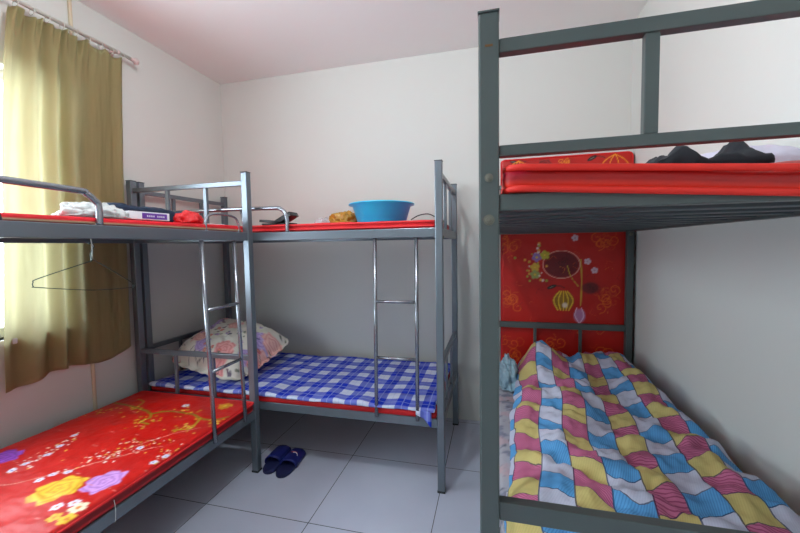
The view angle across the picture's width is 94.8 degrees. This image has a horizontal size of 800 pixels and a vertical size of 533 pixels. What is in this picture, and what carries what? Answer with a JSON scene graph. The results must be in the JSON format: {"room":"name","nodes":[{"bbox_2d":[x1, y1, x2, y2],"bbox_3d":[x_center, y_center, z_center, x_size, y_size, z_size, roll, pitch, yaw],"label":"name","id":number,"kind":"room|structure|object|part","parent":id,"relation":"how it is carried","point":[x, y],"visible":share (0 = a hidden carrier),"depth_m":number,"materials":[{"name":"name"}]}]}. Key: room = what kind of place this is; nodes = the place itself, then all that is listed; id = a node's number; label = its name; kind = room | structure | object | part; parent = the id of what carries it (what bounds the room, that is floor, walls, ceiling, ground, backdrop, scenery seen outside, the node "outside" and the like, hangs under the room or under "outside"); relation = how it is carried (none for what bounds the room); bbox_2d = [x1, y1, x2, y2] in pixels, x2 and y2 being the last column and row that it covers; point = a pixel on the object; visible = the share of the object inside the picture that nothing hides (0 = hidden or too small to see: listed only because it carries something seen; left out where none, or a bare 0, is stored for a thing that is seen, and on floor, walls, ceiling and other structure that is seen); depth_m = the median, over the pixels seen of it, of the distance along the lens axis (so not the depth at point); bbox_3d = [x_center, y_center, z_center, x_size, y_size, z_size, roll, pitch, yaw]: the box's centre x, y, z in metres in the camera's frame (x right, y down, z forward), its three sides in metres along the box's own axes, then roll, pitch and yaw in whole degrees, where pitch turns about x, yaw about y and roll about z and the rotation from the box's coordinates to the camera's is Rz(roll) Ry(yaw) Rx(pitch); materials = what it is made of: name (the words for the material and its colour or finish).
{"room":"dormitory","nodes":[
{"label":"dormitory","id":0,"kind":"room"},
{"bbox_2d":[0,0,225,448],"bbox_3d":[-2.171,-0.073,1.235,0.200,2.790,4.300,0,3,14],"label":"wall","id":1,"kind":"structure","parent":0,"point":[172,113],"depth_m":2.58,"materials":[{"name":"white paint"}]},
{"bbox_2d":[0,70,17,346],"bbox_3d":[-2.153,-0.259,1.157,0.134,1.370,1.960,0,3,14],"label":"window","id":2,"kind":"structure","parent":1,"relation":"in","point":[14,340],"depth_m":1.84,"materials":[{"name":"white"}]},
{"bbox_3d":[-2.194,-0.274,1.166,0.050,1.340,1.880,0,3,14],"label":"frame","id":3,"kind":"part","parent":2,"relation":"part of","materials":[{"name":"white"}]},
{"bbox_3d":[-2.118,0.410,1.188,0.084,0.030,1.960,0,3,14],"label":"sill","id":4,"kind":"part","parent":2,"relation":"part of","materials":[{"name":"white"}]},
{"bbox_2d":[12,0,139,64],"bbox_3d":[-2.028,-1.256,1.213,0.090,0.044,2.456,0,3,14],"label":"curtain rod","id":5,"kind":"object","parent":1,"relation":"attached to","point":[135,61],"visible":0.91,"depth_m":2.04,"materials":[{"name":"grey metal"}]},
{"bbox_2d":[2,0,130,392],"bbox_3d":[-1.819,-0.357,2.032,0.094,1.901,0.661,0,3,14],"label":"curtain","id":6,"kind":"object","parent":5,"relation":"hanging from","point":[62,119],"visible":0.9,"depth_m":1.98,"materials":[{"name":"yellow fabric"}]},
{"bbox_2d":[67,0,97,410],"bbox_3d":[-1.832,-0.134,2.137,0.019,2.760,0.019,0,3,14],"label":"trim","id":7,"kind":"structure","parent":1,"relation":"attached to","point":[69,2],"depth_m":2.17,"materials":[{"name":"beige"}]},
{"bbox_2d":[100,409,499,532],"bbox_3d":[-0.498,1.367,0.898,3.604,0.100,4.700,0,3,14],"label":"floor","id":8,"kind":"structure","parent":0,"point":[353,475],"depth_m":2.08,"materials":[{"name":"tile"}]},
{"bbox_2d":[0,171,261,532],"bbox_3d":[-1.526,0.406,1.355,0.907,1.800,1.996,0,3,14],"label":"bunk bed","id":9,"kind":"object","parent":8,"relation":"on","point":[10,231],"visible":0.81,"depth_m":2.03,"materials":[{"name":"grey paint"}]},
{"bbox_3d":[-1.232,-0.186,0.833,0.023,0.135,1.081,0,3,14],"label":"guard rail","id":10,"kind":"part","parent":9,"relation":"part of","materials":[{"name":"silver metal"}]},
{"bbox_3d":[-1.953,-0.117,1.428,0.030,0.050,1.907,0,3,14],"label":"rail","id":11,"kind":"part","parent":9,"relation":"part of","materials":[{"name":"grey metal"}]},
{"bbox_2d":[32,239,134,289],"bbox_3d":[-1.120,-0.003,1.325,0.008,0.198,0.346,0,3,14],"label":"wire hanger","id":12,"kind":"object","parent":9,"relation":"hanging from","point":[91,243],"visible":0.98,"depth_m":1.33,"materials":[{"name":"grey metal"}]},
{"bbox_2d":[0,212,241,231],"bbox_3d":[-1.540,-0.163,1.329,0.808,0.038,1.883,0,3,14],"label":"mattress","id":13,"kind":"object","parent":9,"relation":"on","point":[5,216],"visible":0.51,"depth_m":1.42,"materials":[{"name":"fabric"}]},
{"bbox_2d":[51,202,129,218],"bbox_3d":[-1.191,-0.219,1.432,0.193,0.066,0.263,0,3,14],"label":"plastic bag","id":14,"kind":"object","parent":13,"relation":"on","point":[78,209],"visible":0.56,"depth_m":1.36,"materials":[{"name":"white plastic"}]},
{"bbox_2d":[107,202,181,221],"bbox_3d":[-1.347,-0.257,1.835,0.312,0.090,0.420,0,3,14],"label":"jacket","id":15,"kind":"object","parent":13,"relation":"on","point":[125,207],"visible":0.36,"depth_m":1.75,"materials":[{"name":"blue fabric"}]},
{"bbox_2d":[125,211,169,221],"bbox_3d":[-1.104,-0.217,1.596,0.062,0.034,0.176,0,3,21],"label":"carton","id":16,"kind":"object","parent":13,"relation":"on","point":[134,215],"visible":0.89,"depth_m":1.58,"materials":[{"name":"white cardboard"}]},
{"bbox_3d":[-1.069,-0.218,1.604,0.001,0.024,0.110,0,3,21],"label":"purple panel","id":17,"kind":"part","parent":16,"relation":"part of","materials":[{"name":"purple cardboard"}]},
{"bbox_2d":[173,210,203,223],"bbox_3d":[-1.100,-0.258,1.918,0.161,0.072,0.125,0,3,14],"label":"cloth","id":18,"kind":"object","parent":13,"relation":"on","point":[186,216],"visible":0.8,"depth_m":1.87,"materials":[{"name":"red fabric"}]},
{"bbox_3d":[-1.134,-0.119,1.221,0.030,0.050,1.907,0,3,14],"label":"rail","id":19,"kind":"part","parent":9,"relation":"part of","materials":[{"name":"grey metal"}]},
{"bbox_2d":[0,391,253,532],"bbox_3d":[-1.500,0.908,1.388,0.853,0.113,1.890,0,3,14],"label":"mattress","id":20,"kind":"object","parent":9,"relation":"on","point":[62,478],"visible":0.98,"depth_m":1.63,"materials":[{"name":"red fabric"}]},
{"bbox_3d":[-1.706,0.352,2.400,0.040,1.796,0.040,0,3,14],"label":"post","id":21,"kind":"part","parent":9,"relation":"part of","materials":[{"name":"grey metal"}]},
{"bbox_3d":[-1.117,0.945,1.281,0.030,0.050,1.907,0,3,14],"label":"rail","id":22,"kind":"part","parent":9,"relation":"part of","materials":[{"name":"grey metal"}]},
{"bbox_3d":[-1.305,-0.175,2.267,0.805,0.050,0.028,0,3,14],"label":"rail","id":23,"kind":"part","parent":9,"relation":"part of","materials":[{"name":"grey metal"}]},
{"bbox_3d":[-0.887,0.350,2.193,0.040,1.796,0.040,0,3,14],"label":"post","id":24,"kind":"part","parent":9,"relation":"part of","materials":[{"name":"grey metal"}]},
{"bbox_2d":[263,445,290,474],"bbox_3d":[-0.789,1.208,2.332,0.112,0.065,0.260,0,3,8],"label":"slipper","id":25,"kind":"object","parent":8,"relation":"on","point":[272,461],"visible":0.87,"depth_m":2.30,"materials":[{"name":"blue plastic"}]},
{"bbox_2d":[276,448,305,477],"bbox_3d":[-0.683,1.207,2.291,0.112,0.069,0.260,0,3,8],"label":"slipper","id":26,"kind":"object","parent":8,"relation":"on","point":[291,461],"visible":1,"depth_m":2.26,"materials":[{"name":"blue plastic"}]},
{"bbox_2d":[136,159,458,493],"bbox_3d":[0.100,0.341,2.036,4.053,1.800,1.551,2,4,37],"label":"bunk bed","id":27,"kind":"object","parent":8,"relation":"on","point":[444,393],"visible":0.6,"depth_m":2.15,"materials":[{"name":"grey paint"}]},
{"bbox_3d":[-1.699,0.348,2.465,0.040,1.796,0.040,0,3,14],"label":"post","id":28,"kind":"part","parent":27,"relation":"part of","materials":[{"name":"grey metal"}]},
{"bbox_3d":[-1.611,-0.201,2.815,0.028,0.050,0.744,0,3,14],"label":"rail","id":29,"kind":"part","parent":27,"relation":"part of","materials":[{"name":"grey metal"}]},
{"bbox_3d":[-1.507,0.302,3.224,0.040,1.796,0.040,0,3,14],"label":"post","id":30,"kind":"part","parent":27,"relation":"part of","materials":[{"name":"grey metal"}]},
{"bbox_3d":[-1.129,-0.282,2.283,0.980,0.159,0.023,0,3,14],"label":"guard rail","id":31,"kind":"part","parent":27,"relation":"part of","materials":[{"name":"silver metal"}]},
{"bbox_3d":[-0.733,0.856,2.252,1.936,0.050,0.030,0,3,14],"label":"rail","id":32,"kind":"part","parent":27,"relation":"part of","materials":[{"name":"grey metal"}]},
{"bbox_2d":[152,372,449,418],"bbox_3d":[-0.641,0.790,2.607,1.926,0.037,0.785,0,3,14],"label":"mattress","id":33,"kind":"object","parent":27,"relation":"on","point":[196,392],"visible":0.17,"depth_m":2.18,"materials":[{"name":"fabric"}]},
{"bbox_2d":[149,352,449,426],"bbox_3d":[-0.645,0.791,2.599,1.934,0.109,0.827,0,3,14],"label":"sheet","id":34,"kind":"object","parent":33,"relation":"on","point":[347,380],"visible":0.66,"depth_m":2.42,"materials":[{"name":"blue fabric"}]},
{"bbox_2d":[172,318,287,380],"bbox_3d":[-1.234,0.579,2.711,0.668,0.349,0.586,0,3,21],"label":"pillow","id":35,"kind":"object","parent":34,"relation":"on","point":[224,333],"visible":0.7,"depth_m":2.55,"materials":[{"name":"fabric"}]},
{"bbox_3d":[-0.750,-0.180,2.193,1.936,0.050,0.030,0,3,14],"label":"rail","id":36,"kind":"part","parent":27,"relation":"part of","materials":[{"name":"grey metal"}]},
{"bbox_3d":[-0.557,-0.226,2.952,1.936,0.050,0.030,0,3,14],"label":"rail","id":37,"kind":"part","parent":27,"relation":"part of","materials":[{"name":"grey metal"}]},
{"bbox_2d":[241,220,448,232],"bbox_3d":[-0.653,-0.252,2.567,1.936,0.048,0.757,0,3,14],"label":"mattress","id":38,"kind":"object","parent":27,"relation":"on","point":[409,223],"visible":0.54,"depth_m":2.10,"materials":[{"name":"fabric"}]},
{"bbox_2d":[259,212,298,224],"bbox_3d":[-0.766,-0.301,2.332,0.223,0.079,0.100,0,3,14],"label":"folder","id":39,"kind":"object","parent":38,"relation":"on","point":[292,215],"visible":0.73,"depth_m":2.29,"materials":[{"name":"black"}]},
{"bbox_2d":[314,217,329,222],"bbox_3d":[-0.540,-0.314,2.593,0.147,0.068,0.138,0,3,14],"label":"plastic bag","id":40,"kind":"object","parent":38,"relation":"on","point":[326,219],"visible":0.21,"depth_m":2.55,"materials":[{"name":"white plastic"}]},
{"bbox_2d":[329,210,356,222],"bbox_3d":[-0.370,-0.332,2.520,0.233,0.107,0.231,0,3,14],"label":"plastic bag","id":41,"kind":"object","parent":38,"relation":"on","point":[346,216],"visible":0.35,"depth_m":2.45,"materials":[{"name":"orange"}]},
{"bbox_2d":[349,200,413,221],"bbox_3d":[-0.117,-0.337,2.362,0.422,0.127,0.422,0,3,14],"label":"basin","id":42,"kind":"object","parent":38,"relation":"on","point":[370,210],"visible":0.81,"depth_m":2.21,"materials":[{"name":"blue plastic"}]},
{"bbox_3d":[0.217,0.345,1.980,0.040,1.796,0.040,0,3,14],"label":"post","id":43,"kind":"part","parent":27,"relation":"part of","materials":[{"name":"grey metal"}]},
{"bbox_3d":[0.304,-0.204,2.330,0.028,0.050,0.744,0,3,14],"label":"rail","id":44,"kind":"part","parent":27,"relation":"part of","materials":[{"name":"grey metal"}]},
{"bbox_3d":[0.321,0.832,2.388,0.028,0.050,0.744,0,3,14],"label":"rail","id":45,"kind":"part","parent":27,"relation":"part of","materials":[{"name":"grey metal"}]},
{"bbox_3d":[0.409,0.299,2.739,0.040,1.796,0.040,0,3,14],"label":"post","id":46,"kind":"part","parent":27,"relation":"part of","materials":[{"name":"grey metal"}]},
{"bbox_2d":[500,151,633,365],"bbox_3d":[1.129,0.222,2.547,0.832,1.945,0.068,0,3,14],"label":"mattress","id":47,"kind":"object","parent":8,"relation":"on","point":[552,277],"visible":0.4,"depth_m":2.52,"materials":[{"name":"red fabric"}]},
{"bbox_2d":[478,0,799,532],"bbox_3d":[0.843,0.347,1.595,0.910,1.815,1.939,0,3,14],"label":"bunk bed","id":48,"kind":"object","parent":8,"relation":"on","point":[535,212],"visible":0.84,"depth_m":0.73,"materials":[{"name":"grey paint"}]},
{"bbox_3d":[0.193,0.405,0.789,0.040,1.811,0.040,0,3,14],"label":"post","id":49,"kind":"part","parent":48,"relation":"part of","materials":[{"name":"grey metal"}]},
{"bbox_2d":[499,385,513,532],"bbox_3d":[0.876,0.797,1.615,0.862,0.070,1.837,0,3,14],"label":"mattress","id":50,"kind":"object","parent":48,"relation":"on","point":[506,401],"visible":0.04,"depth_m":1.64,"materials":[{"name":"fabric"}]},
{"bbox_2d":[499,353,518,391],"bbox_3d":[0.679,0.641,2.296,0.140,0.182,0.357,0,3,14],"label":"crumpled cloth","id":51,"kind":"object","parent":50,"relation":"on","point":[508,369],"visible":0.81,"depth_m":2.20,"materials":[{"name":"blue fabric"}]},
{"bbox_2d":[504,340,799,532],"bbox_3d":[0.867,0.634,1.590,0.843,0.266,1.799,0,3,14],"label":"duvet","id":52,"kind":"object","parent":50,"relation":"on","point":[588,430],"visible":0.96,"depth_m":1.29,"materials":[{"name":"fabric"}]},
{"bbox_3d":[1.067,-0.241,2.482,0.826,0.034,0.028,0,3,14],"label":"rail","id":53,"kind":"part","parent":48,"relation":"part of","materials":[{"name":"grey metal"}]},
{"bbox_3d":[1.495,0.292,2.405,0.040,1.811,0.040,0,3,14],"label":"post","id":54,"kind":"part","parent":48,"relation":"part of","materials":[{"name":"grey metal"}]},
{"bbox_3d":[0.604,-0.131,0.652,0.826,0.034,0.028,0,3,14],"label":"rail","id":55,"kind":"part","parent":48,"relation":"part of","materials":[{"name":"grey metal"}]},
{"bbox_2d":[501,160,799,195],"bbox_3d":[0.827,-0.216,1.537,0.811,0.100,1.899,0,3,14],"label":"mattress","id":56,"kind":"object","parent":48,"relation":"on","point":[777,178],"visible":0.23,"depth_m":0.66,"materials":[{"name":"red"}]},
{"bbox_2d":[646,141,774,162],"bbox_3d":[0.734,-0.273,0.964,0.280,0.086,0.262,0,3,14],"label":"clothes","id":57,"kind":"object","parent":56,"relation":"on","point":[733,152],"visible":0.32,"depth_m":0.86,"materials":[{"name":"black fabric"}]},
{"bbox_2d":[701,144,799,161],"bbox_3d":[1.026,-0.302,1.145,0.331,0.115,0.318,0,3,14],"label":"pillow","id":58,"kind":"object","parent":56,"relation":"on","point":[782,153],"visible":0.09,"depth_m":1.01,"materials":[{"name":"grey fabric"}]},
{"bbox_3d":[1.255,-0.187,1.461,0.030,0.034,1.850,0,3,14],"label":"rail","id":59,"kind":"part","parent":48,"relation":"part of","materials":[{"name":"grey metal"}]},
{"bbox_2d":[77,0,647,83],"bbox_3d":[-0.545,-1.518,0.735,3.604,0.100,4.700,0,3,14],"label":"ceiling","id":60,"kind":"structure","parent":0,"point":[225,41],"depth_m":2.39,"materials":[{"name":"white paint"}]},
{"bbox_2d":[220,40,631,420],"bbox_3d":[0.030,-0.207,2.994,3.604,2.790,0.200,0,3,14],"label":"wall","id":61,"kind":"structure","parent":0,"point":[312,145],"depth_m":2.91,"materials":[{"name":"white paint"}]},
{"bbox_2d":[630,0,799,515],"bbox_3d":[1.128,-0.079,0.399,0.200,2.790,4.300,0,3,14],"label":"wall","id":62,"kind":"structure","parent":0,"point":[716,327],"depth_m":1.43,"materials":[{"name":"white paint"}]}
]}

